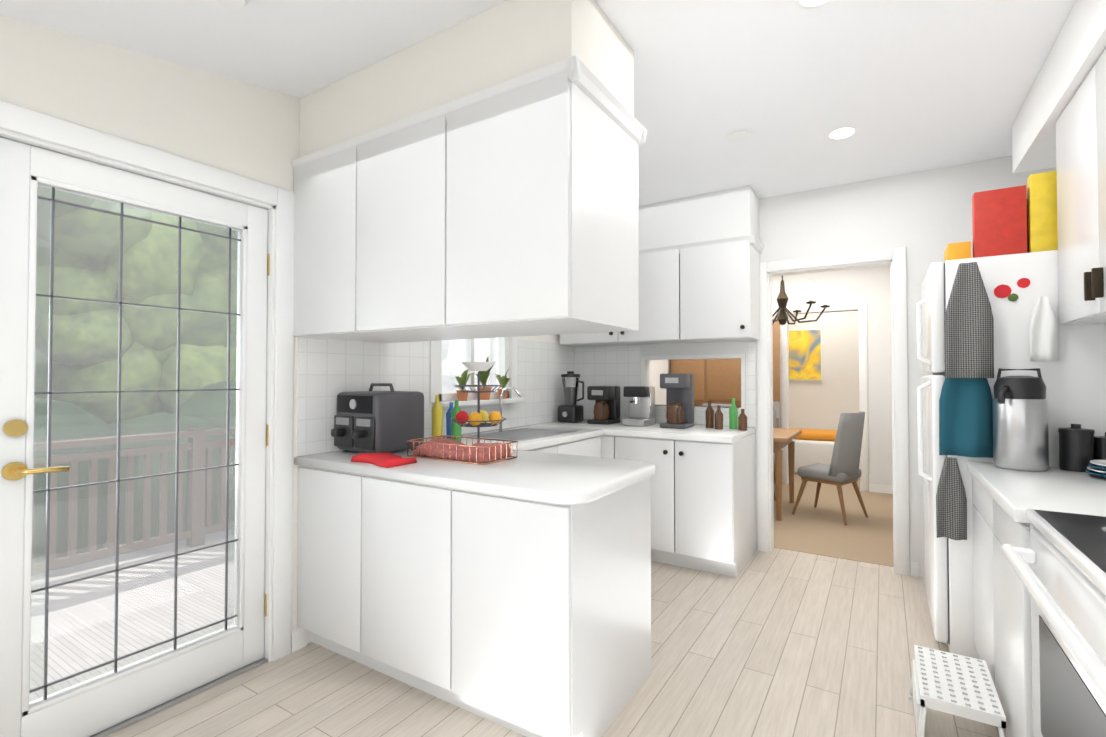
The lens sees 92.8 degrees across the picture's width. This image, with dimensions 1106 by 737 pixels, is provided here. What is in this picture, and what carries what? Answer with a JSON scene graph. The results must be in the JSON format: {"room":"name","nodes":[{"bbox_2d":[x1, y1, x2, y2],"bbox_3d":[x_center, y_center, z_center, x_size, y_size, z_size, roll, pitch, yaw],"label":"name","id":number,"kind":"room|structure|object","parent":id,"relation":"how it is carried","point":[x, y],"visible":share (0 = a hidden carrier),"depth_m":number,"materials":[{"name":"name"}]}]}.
{"room":"kitchen","nodes":[
{"label":"kitchen","id":0,"kind":"room"},
{"bbox_2d":[0,15,670,660],"bbox_3d":[-0.660,0.032,3.502,0.120,2.620,8.790,-1,-1,32],"label":"wall","id":1,"kind":"structure","parent":0,"point":[230,125],"depth_m":2.06,"materials":[{"name":"paint"}]},
{"bbox_2d":[0,137,269,736],"bbox_3d":[-1.553,0.291,2.040,0.155,2.054,0.904,-1,-1,32],"label":"patio door","id":2,"kind":"structure","parent":1,"relation":"in","point":[116,699],"depth_m":1.94,"materials":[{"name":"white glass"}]},
{"bbox_2d":[0,100,294,661],"bbox_3d":[-1.563,0.241,2.040,0.138,2.155,1.090,-1,-1,32],"label":"door frame","id":3,"kind":"structure","parent":1,"relation":"attached to","point":[16,119],"depth_m":2.39,"materials":[{"name":"white wood"}]},
{"bbox_2d":[297,337,576,455],"bbox_3d":[-0.504,0.101,3.629,0.007,0.663,2.664,-1,-1,32],"label":"tile backsplash","id":4,"kind":"structure","parent":1,"relation":"attached to","point":[329,370],"depth_m":2.98,"materials":[{"name":"white tile"}]},
{"bbox_2d":[429,337,523,406],"bbox_3d":[-0.526,-0.231,3.617,0.210,0.950,0.900,-1,-1,32],"label":"window","id":5,"kind":"structure","parent":1,"relation":"in","point":[447,357],"depth_m":3.61,"materials":[{"name":"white glass"}]},
{"bbox_2d":[454,369,473,400],"bbox_3d":[-0.584,0.096,3.409,0.136,0.228,0.239,-1,-1,32],"label":"potted plant","id":6,"kind":"object","parent":5,"relation":"on","point":[462,380],"visible":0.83,"depth_m":3.39,"materials":[{"name":"plant"}]},
{"bbox_2d":[474,356,492,399],"bbox_3d":[-0.496,0.064,3.592,0.216,0.297,0.265,-1,-1,32],"label":"potted plant","id":7,"kind":"object","parent":5,"relation":"on","point":[484,375],"visible":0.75,"depth_m":3.57,"materials":[{"name":"ceramic"}]},
{"bbox_2d":[493,367,509,398],"bbox_3d":[-0.355,0.101,3.780,0.234,0.229,0.220,-1,-1,32],"label":"potted plant","id":8,"kind":"object","parent":5,"relation":"on","point":[503,380],"visible":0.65,"depth_m":3.76,"materials":[{"name":"plant"}]},
{"bbox_2d":[291,484,917,652],"bbox_3d":[0.802,1.282,2.565,3.330,0.090,8.550,-1,-1,32],"label":"baseboard","id":9,"kind":"structure","parent":1,"relation":"attached to","point":[298,639],"depth_m":2.52,"materials":[{"name":"white wood"}]},
{"bbox_2d":[300,0,633,157],"bbox_3d":[-0.440,-1.138,2.339,1.502,0.317,0.510,-1,-1,32],"label":"soffit","id":10,"kind":"structure","parent":0,"point":[507,40],"depth_m":2.00,"materials":[{"name":"paint"}]},
{"bbox_2d":[291,138,426,342],"bbox_3d":[-0.879,-0.560,2.604,0.466,0.824,0.576,-1,-1,32],"label":"upper cabinet","id":11,"kind":"object","parent":10,"relation":"hanging from","point":[324,180],"depth_m":2.36,"materials":[{"name":"white wood"}]},
{"bbox_2d":[355,103,514,340],"bbox_3d":[-0.467,-0.564,2.346,0.523,0.824,0.576,-1,-1,32],"label":"upper cabinet","id":12,"kind":"object","parent":10,"relation":"hanging from","point":[401,166],"depth_m":2.09,"materials":[{"name":"white wood"}]},
{"bbox_2d":[447,56,642,336],"bbox_3d":[-0.024,-0.569,2.068,0.539,0.824,0.576,-1,-1,32],"label":"upper cabinet","id":13,"kind":"object","parent":10,"relation":"hanging from","point":[509,208],"depth_m":1.83,"materials":[{"name":"white wood"}]},
{"bbox_2d":[0,0,1075,205],"bbox_3d":[0.071,-1.054,1.438,3.570,0.716,6.040,-1,-1,32],"label":"ceiling","id":14,"kind":"structure","parent":0,"point":[907,86],"depth_m":2.21,"materials":[{"name":"paint"}]},
{"bbox_2d":[214,0,248,8],"bbox_3d":[-1.026,-1.184,1.656,0.130,0.034,0.130,-1,-1,32],"label":"smoke detector","id":15,"kind":"object","parent":14,"relation":"attached to","point":[236,4],"visible":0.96,"depth_m":1.68,"materials":[{"name":"white plastic"}]},
{"bbox_2d":[724,128,754,141],"bbox_3d":[1.030,-1.285,2.907,0.162,0.006,0.162,-1,-1,32],"label":"recessed light","id":16,"kind":"object","parent":14,"relation":"in","point":[738,135],"visible":1,"depth_m":2.90,"materials":[{"name":"white plastic"}]},
{"bbox_2d":[793,0,832,8],"bbox_3d":[0.922,-1.302,1.830,0.162,0.006,0.162,-1,-1,32],"label":"recessed light","id":17,"kind":"object","parent":14,"relation":"in","point":[807,4],"visible":1,"depth_m":1.88,"materials":[{"name":"white plastic"}]},
{"bbox_2d":[825,126,858,139],"bbox_3d":[1.580,-1.285,2.881,0.162,0.006,0.162,-1,-1,32],"label":"recessed light","id":18,"kind":"object","parent":14,"relation":"in","point":[841,132],"visible":1,"depth_m":2.87,"materials":[{"name":"white plastic"}]},
{"bbox_2d":[107,548,1006,736],"bbox_3d":[0.071,1.358,1.399,3.570,0.100,6.040,-1,-1,32],"label":"floor","id":19,"kind":"structure","parent":0,"point":[776,642],"depth_m":2.24,"materials":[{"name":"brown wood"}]},
{"bbox_2d":[294,387,755,736],"bbox_3d":[0.146,0.727,3.202,1.547,1.220,2.677,-1,-1,32],"label":"base cabinets","id":20,"kind":"object","parent":19,"relation":"on","point":[514,594],"depth_m":2.07,"materials":[{"name":"white wood"}]},
{"bbox_2d":[331,383,423,452],"bbox_3d":[-0.895,0.246,2.663,0.320,0.342,0.385,-1,-1,32],"label":"air fryer","id":21,"kind":"object","parent":20,"relation":"on","point":[371,421],"visible":0.94,"depth_m":2.56,"materials":[{"name":"grey plastic"}]},
{"bbox_2d":[351,452,416,467],"bbox_3d":[-0.739,0.393,2.313,0.273,0.035,0.172,-1,-1,37],"label":"cloth","id":22,"kind":"object","parent":20,"relation":"on","point":[386,459],"visible":1,"depth_m":2.29,"materials":[{"name":"red fabric"}]},
{"bbox_2d":[432,395,446,438],"bbox_3d":[-0.673,0.289,3.063,0.062,0.270,0.062,0,-1,17],"label":"bottle","id":23,"kind":"object","parent":20,"relation":"on","point":[437,410],"depth_m":3.04,"materials":[{"name":"yellow glass"}]},
{"bbox_2d":[407,435,517,464],"bbox_3d":[-0.426,0.372,2.458,0.465,0.083,0.245,-1,-1,32],"label":"wire basket","id":24,"kind":"object","parent":20,"relation":"on","point":[448,448],"visible":0.98,"depth_m":2.39,"materials":[{"name":"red metal"}]},
{"bbox_2d":[450,362,505,442],"bbox_3d":[-0.379,0.193,2.686,0.286,0.450,0.286,-1,-1,32],"label":"tiered stand","id":25,"kind":"object","parent":20,"relation":"on","point":[478,418],"visible":0.92,"depth_m":2.65,"materials":[{"name":"grey metal"}]},
{"bbox_2d":[558,371,583,422],"bbox_3d":[0.162,0.234,4.375,0.212,0.422,0.182,-1,-1,32],"label":"blender","id":26,"kind":"object","parent":20,"relation":"on","point":[570,411],"visible":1,"depth_m":4.34,"materials":[{"name":"black plastic"}]},
{"bbox_2d":[587,386,620,424],"bbox_3d":[0.409,0.294,4.281,0.190,0.300,0.267,-1,-1,32],"label":"coffee maker","id":27,"kind":"object","parent":20,"relation":"on","point":[606,411],"visible":1,"depth_m":4.21,"materials":[{"name":"black plastic"}]},
{"bbox_2d":[622,386,654,425],"bbox_3d":[0.679,0.291,4.115,0.215,0.300,0.280,-1,-1,32],"label":"espresso machine","id":28,"kind":"object","parent":20,"relation":"on","point":[641,405],"visible":1,"depth_m":4.10,"materials":[{"name":"metal"}]},
{"bbox_2d":[660,374,693,428],"bbox_3d":[0.924,0.238,3.936,0.190,0.400,0.267,-1,-1,32],"label":"coffee maker","id":29,"kind":"object","parent":20,"relation":"on","point":[680,400],"visible":1,"depth_m":3.88,"materials":[{"name":"grey plastic"}]},
{"bbox_2d":[706,401,712,427],"bbox_3d":[1.160,0.338,3.897,0.060,0.200,0.060,0,-1,17],"label":"bottle","id":30,"kind":"object","parent":20,"relation":"on","point":[709,411],"depth_m":3.87,"materials":[{"name":"brown glass"}]},
{"bbox_2d":[713,405,722,428],"bbox_3d":[1.195,0.351,3.792,0.060,0.170,0.060,0,-1,17],"label":"bottle","id":31,"kind":"object","parent":20,"relation":"on","point":[718,415],"depth_m":3.77,"materials":[{"name":"brown glass"}]},
{"bbox_2d":[729,398,736,428],"bbox_3d":[1.304,0.326,3.807,0.060,0.220,0.060,0,-1,17],"label":"bottle","id":32,"kind":"object","parent":20,"relation":"on","point":[732,411],"depth_m":3.78,"materials":[{"name":"green glass"}]},
{"bbox_2d":[736,407,746,430],"bbox_3d":[1.334,0.359,3.704,0.060,0.150,0.060,0,-1,17],"label":"bottle","id":33,"kind":"object","parent":20,"relation":"on","point":[736,421],"depth_m":3.68,"materials":[{"name":"brown glass"}]},
{"bbox_2d":[909,645,1005,736],"bbox_3d":[1.420,1.204,1.861,0.259,0.227,0.452,-1,-1,32],"label":"step stool","id":34,"kind":"object","parent":19,"relation":"on","point":[957,685],"visible":1,"depth_m":1.80,"materials":[{"name":"white plastic"}]},
{"bbox_2d":[916,250,1105,658],"bbox_3d":[2.242,0.417,2.560,0.801,1.820,0.754,-1,-1,32],"label":"fridge","id":35,"kind":"object","parent":19,"relation":"on","point":[1074,376],"visible":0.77,"depth_m":2.33,"materials":[{"name":"white metal"}]},
{"bbox_2d":[936,457,966,539],"bbox_3d":[1.777,0.578,2.351,0.110,0.360,0.044,-1,-1,32],"label":"hanging towel","id":36,"kind":"object","parent":35,"relation":"hanging from","point":[951,510],"visible":1,"depth_m":2.35,"materials":[{"name":"grey fabric"}]},
{"bbox_2d":[939,378,992,457],"bbox_3d":[1.823,0.145,2.329,0.192,0.485,0.044,-1,-1,32],"label":"hanging towel","id":37,"kind":"object","parent":35,"relation":"hanging from","point":[965,417],"visible":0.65,"depth_m":2.32,"materials":[{"name":"teal fabric"}]},
{"bbox_2d":[944,262,993,377],"bbox_3d":[1.802,-0.208,2.284,0.170,0.500,0.044,-1,-1,32],"label":"hanging towel","id":38,"kind":"object","parent":35,"relation":"hanging from","point":[969,334],"visible":1,"depth_m":2.28,"materials":[{"name":"grey fabric"}]},
{"bbox_2d":[944,171,1057,262],"bbox_3d":[2.132,-0.668,2.366,0.590,0.340,0.230,-1,-1,32],"label":"boxes","id":39,"kind":"object","parent":35,"relation":"on","point":[1015,220],"visible":0.52,"depth_m":2.31,"materials":[{"name":"red cardboard"}]},
{"bbox_2d":[1029,296,1058,361],"bbox_3d":[2.045,-0.164,2.195,0.095,0.270,0.044,-1,-1,32],"label":"hanging towel","id":40,"kind":"object","parent":35,"relation":"hanging from","point":[1043,336],"visible":0.98,"depth_m":2.19,"materials":[{"name":"white fabric"}]},
{"bbox_2d":[967,461,1105,736],"bbox_3d":[1.863,0.808,1.752,0.654,1.010,1.005,-1,-1,32],"label":"base cabinets","id":41,"kind":"object","parent":19,"relation":"on","point":[1003,500],"depth_m":1.76,"materials":[{"name":"laminate"}]},
{"bbox_2d":[992,368,1048,470],"bbox_3d":[1.915,0.204,2.157,0.172,0.410,0.212,-1,-1,32],"label":"carafe","id":42,"kind":"object","parent":41,"relation":"on","point":[1020,422],"visible":1,"depth_m":2.11,"materials":[{"name":"metal"}]},
{"bbox_2d":[1058,424,1105,471],"bbox_3d":[2.188,0.315,2.072,0.295,0.185,0.113,-1,-1,32],"label":"canisters","id":43,"kind":"object","parent":41,"relation":"on","point":[1080,448],"visible":1,"depth_m":2.08,"materials":[{"name":"black plastic"}]},
{"bbox_2d":[1085,460,1105,477],"bbox_3d":[2.106,0.377,1.922,0.230,0.056,0.230,-1,-1,32],"label":"plates","id":44,"kind":"object","parent":41,"relation":"on","point":[1096,467],"visible":1,"depth_m":1.97,"materials":[{"name":"ceramic"}]},
{"bbox_2d":[1001,509,1105,736],"bbox_3d":[1.335,0.743,0.945,0.691,1.114,0.921,-1,-1,32],"label":"stove","id":45,"kind":"object","parent":19,"relation":"on","point":[1062,576],"visible":1,"depth_m":1.18,"materials":[{"name":"white metal"}]},
{"bbox_2d":[639,185,758,249],"bbox_3d":[0.786,-1.087,4.220,1.582,0.357,0.327,-1,-1,32],"label":"soffit","id":46,"kind":"structure","parent":0,"point":[727,213],"depth_m":3.85,"materials":[{"name":"white paint"}]},
{"bbox_2d":[576,156,1056,576],"bbox_3d":[1.694,0.039,3.897,3.450,2.620,0.120,-1,-1,32],"label":"wall","id":47,"kind":"structure","parent":0,"point":[924,218],"depth_m":3.47,"materials":[{"name":"white paint"}]},
{"bbox_2d":[560,235,763,345],"bbox_3d":[0.803,-0.557,4.162,1.570,0.700,0.374,-1,-1,32],"label":"upper cabinet","id":48,"kind":"object","parent":47,"relation":"attached to","point":[706,291],"visible":0.83,"depth_m":3.84,"materials":[{"name":"white wood"}]},
{"bbox_2d":[577,342,755,426],"bbox_3d":[0.868,0.112,4.338,1.520,0.663,0.007,-1,-1,32],"label":"tile backsplash","id":49,"kind":"structure","parent":47,"relation":"attached to","point":[620,366],"depth_m":4.51,"materials":[{"name":"white tile"}]},
{"bbox_2d":[641,354,745,411],"bbox_3d":[1.126,0.114,4.243,0.840,0.440,0.135,-1,-1,32],"label":"trim","id":50,"kind":"structure","parent":47,"relation":"attached to","point":[743,385],"depth_m":4.11,"materials":[{"name":"white wood"}]},
{"bbox_2d":[757,247,909,575],"bbox_3d":[1.952,0.278,3.731,0.930,2.135,0.156,-1,-1,32],"label":"door frame","id":51,"kind":"structure","parent":47,"relation":"attached to","point":[896,258],"depth_m":3.57,"materials":[{"name":"white wood"}]},
{"bbox_2d":[788,311,858,429],"bbox_3d":[4.057,0.101,7.715,3.500,2.620,0.100,-1,-1,32],"label":"wall","id":52,"kind":"structure","parent":0,"point":[829,399],"depth_m":7.66,"materials":[{"name":"beige paint"}]},
{"bbox_2d":[789,328,822,380],"bbox_3d":[3.731,-0.202,7.840,0.500,0.770,0.038,-1,-1,32],"label":"framed painting","id":53,"kind":"object","parent":52,"relation":"attached to","point":[805,356],"visible":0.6,"depth_m":7.81,"materials":[{"name":"yellow paint"}]},
{"bbox_2d":[772,265,892,490],"bbox_3d":[3.120,0.077,6.248,3.370,2.620,0.120,-1,-1,32],"label":"wall","id":54,"kind":"structure","parent":0,"point":[871,286],"depth_m":5.89,"materials":[{"name":"white paint"}]},
{"bbox_2d":[780,302,868,491],"bbox_3d":[3.143,0.321,6.149,0.910,2.130,0.018,-1,-1,32],"label":"door frame","id":55,"kind":"structure","parent":54,"relation":"attached to","point":[861,307],"depth_m":5.95,"materials":[{"name":"white wood"}]},
{"bbox_2d":[774,473,893,566],"bbox_3d":[2.974,1.431,5.993,3.610,0.104,4.830,-1,-1,32],"label":"floor","id":56,"kind":"structure","parent":0,"point":[821,528],"depth_m":4.58,"materials":[{"name":"beige carpet"}]},
{"bbox_2d":[702,403,731,406],"bbox_3d":[1.828,0.898,6.023,0.451,0.968,0.541,-1,-1,37],"label":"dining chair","id":57,"kind":"object","parent":56,"relation":"on","point":[722,405],"visible":0.02,"depth_m":6.22,"materials":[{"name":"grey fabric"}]},
{"bbox_2d":[671,321,779,483],"bbox_3d":[2.104,0.364,6.516,1.340,2.045,0.458,-1,-1,32],"label":"hutch","id":58,"kind":"object","parent":56,"relation":"on","point":[717,381],"visible":0.12,"depth_m":6.45,"materials":[{"name":"brown wood"}]},
{"bbox_2d":[773,405,776,500],"bbox_3d":[2.233,0.894,5.793,0.451,0.968,0.541,-1,-1,28],"label":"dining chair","id":59,"kind":"object","parent":56,"relation":"on","point":[774,418],"visible":0.1,"depth_m":5.83,"materials":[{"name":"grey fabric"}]},
{"bbox_2d":[773,428,801,520],"bbox_3d":[1.645,0.996,5.405,1.550,0.745,0.950,-1,-1,32],"label":"dining table","id":60,"kind":"object","parent":56,"relation":"on","point":[783,437],"visible":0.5,"depth_m":4.74,"materials":[{"name":"brown wood"}]},
{"bbox_2d":[789,428,859,478],"bbox_3d":[3.494,1.129,7.366,1.700,0.546,0.940,-1,-1,32],"label":"bench","id":61,"kind":"object","parent":56,"relation":"on","point":[814,446],"visible":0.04,"depth_m":6.90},
{"bbox_2d":[792,411,867,525],"bbox_3d":[2.568,0.878,4.848,0.451,0.968,0.541,1,-1,-38],"label":"dining chair","id":62,"kind":"object","parent":56,"relation":"on","point":[841,469],"visible":1,"depth_m":4.64,"materials":[{"name":"grey fabric"}]},
{"bbox_2d":[1012,0,1105,173],"bbox_3d":[1.892,-1.180,1.569,0.379,0.257,2.650,-1,-1,32],"label":"soffit","id":63,"kind":"structure","parent":0,"point":[1078,48],"depth_m":2.10,"materials":[{"name":"white paint"}]},
{"bbox_3d":[1.501,-0.018,0.454,0.120,2.620,5.920,-1,-1,32],"label":"wall","id":64,"kind":"structure","parent":0,"visible":0},
{"bbox_2d":[1056,49,1105,324],"bbox_3d":[1.994,-0.618,1.694,0.345,0.860,0.993,-1,-1,32],"label":"upper cabinet","id":65,"kind":"object","parent":64,"relation":"attached to","point":[1081,166],"visible":1,"depth_m":1.88,"materials":[{"name":"white wood"}]},
{"bbox_3d":[2.974,-1.287,6.038,3.610,0.100,4.830,-1,-1,32],"label":"ceiling","id":66,"kind":"structure","parent":0,"visible":0},
{"bbox_2d":[772,276,829,324],"bbox_3d":[2.251,-0.835,5.168,0.814,0.829,0.829,-1,-1,32],"label":"chandelier","id":67,"kind":"object","parent":66,"relation":"hanging from","point":[782,309],"visible":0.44,"depth_m":5.12,"materials":[{"name":"brown metal"}]},
{"label":"outside","id":68,"kind":"structure","parent":0,"visible":0},
{"bbox_2d":[29,528,234,701],"bbox_3d":[-2.269,1.565,3.688,2.828,0.100,9.000,-1,-1,32],"label":"floor","id":69,"kind":"structure","parent":68,"point":[106,649],"depth_m":3.34,"materials":[{"name":"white wood"}]},
{"bbox_2d":[31,427,235,574],"bbox_3d":[-3.092,1.025,4.567,0.150,1.010,9.200,-1,-1,32],"label":"railing","id":70,"kind":"object","parent":69,"relation":"on","point":[203,515],"depth_m":4.10,"materials":[{"name":"grey wood"}]},
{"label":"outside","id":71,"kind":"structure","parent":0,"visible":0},
{"bbox_2d":[35,186,109,331],"bbox_3d":[-6.736,-1.226,6.013,4.240,6.288,2.764,-1,-1,32],"label":"tree","id":72,"kind":"object","parent":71,"point":[80,261],"depth_m":6.18,"materials":[{"name":"green plant"}]},
{"bbox_2d":[32,379,235,574],"bbox_3d":[-3.338,1.302,6.900,2.257,2.392,16.250,-1,-1,32],"label":"hedge","id":73,"kind":"object","parent":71,"point":[146,425],"depth_m":4.65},
{"bbox_2d":[34,199,236,423],"bbox_3d":[-6.642,-1.655,7.777,4.266,7.082,4.140,-1,-1,32],"label":"tree","id":74,"kind":"object","parent":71,"point":[62,370],"depth_m":6.88,"materials":[{"name":"green plant"}]},
{"bbox_2d":[180,222,237,347],"bbox_3d":[-5.639,-1.333,9.759,3.696,6.739,3.793,-1,-1,32],"label":"tree","id":75,"kind":"object","parent":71,"point":[214,298],"depth_m":7.94,"materials":[{"name":"green plant"}]}
]}

